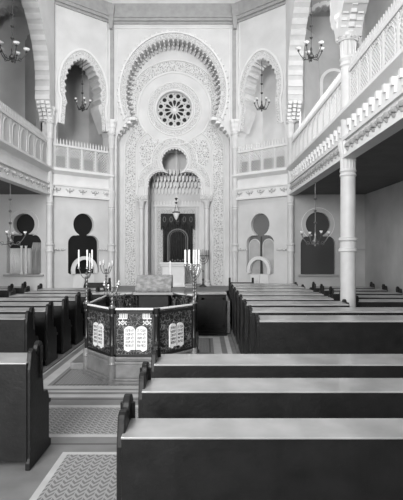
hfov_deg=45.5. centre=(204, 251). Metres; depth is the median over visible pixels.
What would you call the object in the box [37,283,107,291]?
pew
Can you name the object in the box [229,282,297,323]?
pew
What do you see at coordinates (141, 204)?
ark colonette
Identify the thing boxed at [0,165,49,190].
trim
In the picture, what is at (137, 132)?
trim
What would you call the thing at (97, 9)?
trim
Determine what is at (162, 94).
trim
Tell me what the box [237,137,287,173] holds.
gallery railing
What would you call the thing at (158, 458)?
pew
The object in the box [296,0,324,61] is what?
chandelier
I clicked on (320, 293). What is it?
pew
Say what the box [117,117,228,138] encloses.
trim
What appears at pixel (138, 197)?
trim
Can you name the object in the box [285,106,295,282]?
column
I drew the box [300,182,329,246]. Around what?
chandelier
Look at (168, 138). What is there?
trim
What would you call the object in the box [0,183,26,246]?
chandelier
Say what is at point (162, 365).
pew
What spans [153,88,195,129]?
trim
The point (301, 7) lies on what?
trim
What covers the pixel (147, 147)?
trim
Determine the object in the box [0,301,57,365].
pew
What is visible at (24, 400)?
pew
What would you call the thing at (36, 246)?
window curtain
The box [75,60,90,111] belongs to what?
chandelier
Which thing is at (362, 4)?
trim
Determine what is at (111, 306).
candelabrum
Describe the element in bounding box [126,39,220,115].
trim
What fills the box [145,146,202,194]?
trim
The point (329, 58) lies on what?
wall
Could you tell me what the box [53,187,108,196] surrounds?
trim
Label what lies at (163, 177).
trim
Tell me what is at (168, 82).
trim
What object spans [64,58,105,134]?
trim
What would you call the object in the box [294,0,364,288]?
wall
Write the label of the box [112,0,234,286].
wall
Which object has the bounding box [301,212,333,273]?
window
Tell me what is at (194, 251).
candelabrum
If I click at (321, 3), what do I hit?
trim
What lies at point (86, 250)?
candle
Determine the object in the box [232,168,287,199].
trim
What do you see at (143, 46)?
trim
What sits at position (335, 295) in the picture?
pew
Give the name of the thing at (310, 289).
pew
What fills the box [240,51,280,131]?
trim
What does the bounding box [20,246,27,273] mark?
trim
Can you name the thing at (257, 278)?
chair
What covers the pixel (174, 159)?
wall niche
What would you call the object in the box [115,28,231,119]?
trim
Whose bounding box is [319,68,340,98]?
window
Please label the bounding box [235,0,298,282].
wall
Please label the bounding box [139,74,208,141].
trim
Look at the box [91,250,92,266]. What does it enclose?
candle
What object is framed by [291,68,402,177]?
trim
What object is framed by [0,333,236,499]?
floor
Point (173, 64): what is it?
trim
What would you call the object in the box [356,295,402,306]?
pew
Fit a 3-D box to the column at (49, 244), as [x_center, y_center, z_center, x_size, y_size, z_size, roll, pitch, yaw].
[-4.830,-1.250,14.900,0.342,6.500,0.342,0,0,22]
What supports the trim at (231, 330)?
on the floor at (80, 461)
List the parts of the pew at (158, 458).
panel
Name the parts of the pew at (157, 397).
panel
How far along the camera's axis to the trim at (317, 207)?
14.98 m
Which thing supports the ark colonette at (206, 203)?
on the platform
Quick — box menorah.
[197,250,208,286]
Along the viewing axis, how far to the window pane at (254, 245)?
16.04 m
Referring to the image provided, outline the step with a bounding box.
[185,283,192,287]
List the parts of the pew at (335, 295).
panel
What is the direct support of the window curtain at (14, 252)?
hanging from the wall at (36, 203)
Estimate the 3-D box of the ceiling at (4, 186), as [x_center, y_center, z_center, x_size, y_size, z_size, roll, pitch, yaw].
[-6.030,-1.975,9.150,2.300,0.350,11.900,0,0,0]
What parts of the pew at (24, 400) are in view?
panel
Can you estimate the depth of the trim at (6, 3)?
14.97 m
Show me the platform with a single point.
(121, 288)
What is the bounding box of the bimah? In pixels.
[70,290,212,384]
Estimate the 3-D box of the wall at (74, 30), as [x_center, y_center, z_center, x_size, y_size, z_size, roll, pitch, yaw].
[-4.199,-3.600,15.919,2.267,11.200,0.450,0,0,-41]
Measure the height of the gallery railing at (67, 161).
1.000 m
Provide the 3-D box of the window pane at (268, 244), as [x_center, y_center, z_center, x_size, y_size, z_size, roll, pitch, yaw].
[2.090,0.146,15.703,0.450,1.148,0.020,0,0,41]
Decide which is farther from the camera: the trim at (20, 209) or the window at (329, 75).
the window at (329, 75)
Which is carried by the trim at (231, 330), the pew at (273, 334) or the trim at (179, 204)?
the pew at (273, 334)
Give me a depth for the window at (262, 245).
15.88 m
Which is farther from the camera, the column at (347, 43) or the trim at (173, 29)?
the trim at (173, 29)
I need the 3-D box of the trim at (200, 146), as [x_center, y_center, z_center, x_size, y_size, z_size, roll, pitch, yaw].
[-0.190,-3.525,17.040,0.700,1.050,0.020,0,0,0]
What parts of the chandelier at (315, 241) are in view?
rod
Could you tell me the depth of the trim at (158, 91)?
17.04 m
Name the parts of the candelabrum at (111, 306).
stem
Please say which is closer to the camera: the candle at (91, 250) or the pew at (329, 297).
the candle at (91, 250)
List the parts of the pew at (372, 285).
panel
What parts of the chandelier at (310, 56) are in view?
rod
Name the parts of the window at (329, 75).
pane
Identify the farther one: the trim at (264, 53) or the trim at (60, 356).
the trim at (264, 53)
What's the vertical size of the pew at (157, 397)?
1.140 m
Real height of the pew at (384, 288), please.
1.140 m
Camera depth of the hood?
15.65 m
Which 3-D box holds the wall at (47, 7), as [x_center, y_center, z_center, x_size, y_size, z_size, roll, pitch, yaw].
[-4.910,-6.625,9.130,0.420,5.150,11.740,0,0,0]
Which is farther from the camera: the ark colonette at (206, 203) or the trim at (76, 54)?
the ark colonette at (206, 203)
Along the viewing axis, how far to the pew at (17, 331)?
7.35 m
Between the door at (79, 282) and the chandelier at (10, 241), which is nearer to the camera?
the chandelier at (10, 241)
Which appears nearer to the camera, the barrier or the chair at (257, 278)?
the barrier
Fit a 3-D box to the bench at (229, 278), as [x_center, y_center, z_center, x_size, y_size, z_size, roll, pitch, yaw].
[1.130,1.400,14.910,0.780,1.200,0.320,0,0,0]
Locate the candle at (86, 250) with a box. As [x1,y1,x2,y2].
[86,250,87,266]
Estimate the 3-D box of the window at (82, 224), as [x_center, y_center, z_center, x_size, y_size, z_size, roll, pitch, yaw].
[-4.080,-0.285,15.904,1.140,2.009,0.031,0,0,-41]
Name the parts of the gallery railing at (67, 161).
lattice panel, lattice panel, rail, rail, lattice panel, lattice panel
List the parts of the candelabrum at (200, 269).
stem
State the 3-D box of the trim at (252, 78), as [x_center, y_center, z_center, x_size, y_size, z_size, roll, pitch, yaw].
[2.009,-5.255,16.027,1.800,2.290,0.560,0,0,41]
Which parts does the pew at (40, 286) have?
panel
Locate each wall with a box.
[0,0,45,290]
[0,10,57,155]
[25,34,102,172]
[37,0,54,121]
[53,0,111,287]
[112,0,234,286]
[119,46,228,285]
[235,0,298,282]
[245,29,318,171]
[286,0,364,121]
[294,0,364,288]
[299,10,340,125]
[365,0,402,293]
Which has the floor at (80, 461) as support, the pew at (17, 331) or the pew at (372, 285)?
the pew at (372, 285)
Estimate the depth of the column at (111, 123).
16.31 m
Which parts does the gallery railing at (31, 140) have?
lattice panel, lattice panel, lattice panel, rail, lattice panel, lattice panel, lattice panel, lattice panel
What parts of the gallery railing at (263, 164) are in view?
lattice panel, lattice panel, rail, rail, lattice panel, lattice panel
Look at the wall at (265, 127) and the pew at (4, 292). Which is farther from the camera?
the wall at (265, 127)
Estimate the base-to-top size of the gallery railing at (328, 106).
1.000 m
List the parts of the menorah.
stem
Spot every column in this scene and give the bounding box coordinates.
[44,106,54,287]
[107,119,116,286]
[229,119,238,281]
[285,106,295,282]
[334,13,359,306]
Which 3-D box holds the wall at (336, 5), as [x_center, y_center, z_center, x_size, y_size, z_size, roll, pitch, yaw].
[2.730,-6.625,9.130,0.420,5.150,11.740,0,0,0]
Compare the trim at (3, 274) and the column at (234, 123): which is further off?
the column at (234, 123)
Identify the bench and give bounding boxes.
[83,278,110,291]
[229,278,253,282]
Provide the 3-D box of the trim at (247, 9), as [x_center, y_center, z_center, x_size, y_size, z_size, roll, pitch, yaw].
[1.817,-8.160,15.690,2.267,0.680,0.160,0,0,41]
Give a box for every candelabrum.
[77,250,93,303]
[99,260,112,294]
[102,280,119,308]
[184,250,200,303]
[190,263,201,294]
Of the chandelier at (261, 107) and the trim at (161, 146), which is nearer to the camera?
the chandelier at (261, 107)
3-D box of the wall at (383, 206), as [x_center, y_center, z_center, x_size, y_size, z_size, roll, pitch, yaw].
[5.100,-3.600,5.750,0.200,11.200,19.900,0,0,0]
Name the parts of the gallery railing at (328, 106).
lattice panel, lattice panel, lattice panel, lattice panel, lattice panel, lattice panel, lattice panel, lattice panel, lattice panel, lattice panel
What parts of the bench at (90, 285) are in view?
backrest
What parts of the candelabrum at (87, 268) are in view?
stem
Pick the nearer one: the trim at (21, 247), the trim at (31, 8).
the trim at (31, 8)
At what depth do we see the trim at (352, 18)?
8.94 m
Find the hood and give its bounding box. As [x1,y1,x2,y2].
[71,256,97,274]
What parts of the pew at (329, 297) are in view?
panel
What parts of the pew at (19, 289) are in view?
panel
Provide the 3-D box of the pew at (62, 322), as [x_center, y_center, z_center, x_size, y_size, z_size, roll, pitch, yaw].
[-3.655,1.420,9.608,1.892,1.100,0.744,0,0,0]
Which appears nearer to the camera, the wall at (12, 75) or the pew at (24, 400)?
the pew at (24, 400)
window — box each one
[10,214,40,247]
[68,214,96,273]
[157,93,191,125]
[249,214,273,273]
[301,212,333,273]
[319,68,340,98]
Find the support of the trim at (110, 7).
attached to the wall at (125, 40)
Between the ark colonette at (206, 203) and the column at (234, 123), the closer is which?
the column at (234, 123)
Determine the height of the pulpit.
0.840 m
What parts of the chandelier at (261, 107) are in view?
rod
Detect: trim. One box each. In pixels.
[0,1,22,7]
[0,138,53,195]
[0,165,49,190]
[3,274,43,275]
[9,209,38,235]
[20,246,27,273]
[21,0,51,109]
[36,100,52,119]
[43,333,84,372]
[53,168,113,199]
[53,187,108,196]
[54,248,286,250]
[55,0,111,22]
[55,4,109,118]
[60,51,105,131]
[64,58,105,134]
[107,4,237,118]
[112,3,233,24]
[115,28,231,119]
[117,29,229,119]
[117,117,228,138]
[121,33,225,117]
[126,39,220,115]
[126,61,222,284]
[130,64,217,125]
[136,71,212,284]
[136,195,211,201]
[137,138,211,194]
[138,139,209,186]
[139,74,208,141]
[139,138,158,166]
[143,145,204,194]
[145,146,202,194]
[147,82,200,135]
[148,83,199,134]
[151,169,200,194]
[151,200,200,282]
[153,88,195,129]
[155,89,193,127]
[157,209,194,282]
[190,138,208,166]
[230,324,239,353]
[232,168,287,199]
[234,0,285,22]
[236,4,285,118]
[237,187,286,196]
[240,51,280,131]
[240,58,283,134]
[286,47,402,195]
[287,0,333,108]
[287,3,363,119]
[289,99,402,189]
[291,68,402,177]
[298,274,338,275]
[301,207,334,236]
[308,1,361,45]
[341,0,368,13]
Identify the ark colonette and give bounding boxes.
[137,201,145,274]
[202,201,210,285]
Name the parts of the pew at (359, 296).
panel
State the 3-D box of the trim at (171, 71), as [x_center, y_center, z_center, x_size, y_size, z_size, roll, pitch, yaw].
[-1.090,-2.616,17.035,2.744,7.592,0.038,0,0,0]
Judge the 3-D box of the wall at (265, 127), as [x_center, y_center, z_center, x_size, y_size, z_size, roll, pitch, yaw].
[2.629,-4.750,16.648,3.317,5.700,1.450,0,0,41]
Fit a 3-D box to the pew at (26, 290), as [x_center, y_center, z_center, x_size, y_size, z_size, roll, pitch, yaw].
[-3.655,1.420,12.458,1.892,1.100,0.744,0,0,0]
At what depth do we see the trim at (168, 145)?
17.02 m
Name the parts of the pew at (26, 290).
panel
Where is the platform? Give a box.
[91,284,229,332]
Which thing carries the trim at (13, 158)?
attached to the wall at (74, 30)
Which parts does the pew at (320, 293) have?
panel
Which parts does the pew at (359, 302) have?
panel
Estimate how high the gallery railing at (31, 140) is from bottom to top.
1.000 m
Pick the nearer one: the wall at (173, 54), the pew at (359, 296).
the pew at (359, 296)
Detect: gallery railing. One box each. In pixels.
[0,101,47,163]
[53,138,108,173]
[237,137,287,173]
[292,72,340,160]
[348,0,402,101]
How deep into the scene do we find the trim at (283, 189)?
15.62 m
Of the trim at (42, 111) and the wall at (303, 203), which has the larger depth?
the wall at (303, 203)
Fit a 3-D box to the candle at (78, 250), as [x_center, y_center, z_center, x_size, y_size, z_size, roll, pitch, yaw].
[-2.085,0.100,7.930,0.024,0.280,0.024,0,0,-23]
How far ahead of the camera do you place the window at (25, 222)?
15.27 m
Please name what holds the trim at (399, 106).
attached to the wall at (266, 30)
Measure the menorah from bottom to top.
1.290 m
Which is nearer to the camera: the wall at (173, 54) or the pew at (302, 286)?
the pew at (302, 286)
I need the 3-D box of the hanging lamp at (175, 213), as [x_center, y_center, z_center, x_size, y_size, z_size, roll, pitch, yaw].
[-1.050,-2.430,17.500,0.300,2.520,0.292,0,0,0]
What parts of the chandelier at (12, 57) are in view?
rod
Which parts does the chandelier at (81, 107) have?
rod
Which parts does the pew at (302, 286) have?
panel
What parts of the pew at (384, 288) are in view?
panel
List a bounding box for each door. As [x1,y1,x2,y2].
[71,256,97,287]
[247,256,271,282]
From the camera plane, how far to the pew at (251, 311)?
7.29 m
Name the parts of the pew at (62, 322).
panel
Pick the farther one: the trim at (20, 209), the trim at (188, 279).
the trim at (188, 279)
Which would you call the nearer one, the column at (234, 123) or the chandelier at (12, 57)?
the chandelier at (12, 57)
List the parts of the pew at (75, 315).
panel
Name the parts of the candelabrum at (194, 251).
stem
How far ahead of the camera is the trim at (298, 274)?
14.93 m
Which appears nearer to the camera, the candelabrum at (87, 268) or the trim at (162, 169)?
the candelabrum at (87, 268)
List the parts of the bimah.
post, hand rail, hand rail, panel, panel frame, panel frame, panel, post, panel frame, panel, panel, panel frame, hand rail, post, panel, panel frame, hand rail, panel frame, panel, hand rail, post, post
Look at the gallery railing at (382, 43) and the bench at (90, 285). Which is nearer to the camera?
the gallery railing at (382, 43)
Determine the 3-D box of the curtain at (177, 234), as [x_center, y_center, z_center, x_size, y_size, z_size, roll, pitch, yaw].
[-1.030,-0.500,18.148,1.280,1.900,0.105,0,0,0]
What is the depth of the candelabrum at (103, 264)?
9.49 m
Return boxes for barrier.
[92,292,226,335]
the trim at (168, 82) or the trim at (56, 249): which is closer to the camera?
the trim at (56, 249)
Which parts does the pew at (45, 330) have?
panel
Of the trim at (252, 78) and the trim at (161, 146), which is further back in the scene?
the trim at (161, 146)
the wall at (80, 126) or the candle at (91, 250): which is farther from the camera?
the wall at (80, 126)
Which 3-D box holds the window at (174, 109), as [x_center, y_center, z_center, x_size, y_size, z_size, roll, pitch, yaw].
[-1.090,-5.080,17.195,1.250,1.250,0.110,0,0,0]
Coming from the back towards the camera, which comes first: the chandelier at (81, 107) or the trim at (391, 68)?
the chandelier at (81, 107)
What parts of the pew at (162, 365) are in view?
panel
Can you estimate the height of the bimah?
1.277 m
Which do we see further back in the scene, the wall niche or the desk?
the wall niche
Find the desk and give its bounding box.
[133,275,172,310]
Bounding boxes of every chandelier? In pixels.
[0,0,29,62]
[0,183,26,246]
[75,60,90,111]
[253,60,269,111]
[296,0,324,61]
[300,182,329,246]
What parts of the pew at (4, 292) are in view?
panel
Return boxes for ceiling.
[299,129,402,193]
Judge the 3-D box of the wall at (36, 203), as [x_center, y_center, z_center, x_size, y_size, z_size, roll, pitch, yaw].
[-6.015,-3.600,15.150,2.330,11.200,0.300,0,0,0]
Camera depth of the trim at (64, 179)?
15.63 m
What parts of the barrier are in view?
panel moulding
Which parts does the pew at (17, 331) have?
panel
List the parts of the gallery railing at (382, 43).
lattice panel, lattice panel, lattice panel, lattice panel, lattice panel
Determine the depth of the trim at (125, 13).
16.41 m
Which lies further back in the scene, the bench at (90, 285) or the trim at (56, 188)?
the trim at (56, 188)
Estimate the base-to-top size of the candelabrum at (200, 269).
0.630 m
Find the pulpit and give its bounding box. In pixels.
[159,262,187,286]
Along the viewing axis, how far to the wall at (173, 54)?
17.05 m
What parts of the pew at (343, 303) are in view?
panel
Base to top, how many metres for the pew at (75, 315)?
1.100 m
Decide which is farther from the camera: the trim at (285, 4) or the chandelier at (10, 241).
the trim at (285, 4)
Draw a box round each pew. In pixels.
[0,281,26,293]
[0,284,13,297]
[0,292,83,344]
[0,296,71,353]
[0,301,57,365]
[0,307,38,352]
[0,340,50,470]
[8,289,90,332]
[24,286,99,300]
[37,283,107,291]
[117,393,402,499]
[138,361,402,417]
[151,342,402,377]
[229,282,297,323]
[231,284,304,329]
[233,287,313,335]
[235,290,323,344]
[238,294,333,353]
[242,299,349,353]
[247,305,402,353]
[253,313,402,353]
[312,282,374,291]
[320,284,387,295]
[329,286,402,300]
[339,291,402,300]
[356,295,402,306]
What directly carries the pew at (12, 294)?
on the trim at (60, 356)
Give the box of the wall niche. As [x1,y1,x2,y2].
[149,150,200,282]
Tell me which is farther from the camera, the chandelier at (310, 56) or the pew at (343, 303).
the chandelier at (310, 56)
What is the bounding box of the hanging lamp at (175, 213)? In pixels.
[172,198,179,219]
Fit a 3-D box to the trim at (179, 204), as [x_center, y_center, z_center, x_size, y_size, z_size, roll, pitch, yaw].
[-1.090,-0.390,18.265,1.940,3.140,0.070,0,0,0]
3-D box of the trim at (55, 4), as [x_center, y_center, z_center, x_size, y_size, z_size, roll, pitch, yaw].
[-4.040,-6.110,15.739,2.091,3.420,0.031,0,0,-41]
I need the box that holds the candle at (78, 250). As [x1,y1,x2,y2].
[78,250,79,266]
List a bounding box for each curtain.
[10,248,30,273]
[31,242,40,273]
[161,214,194,263]

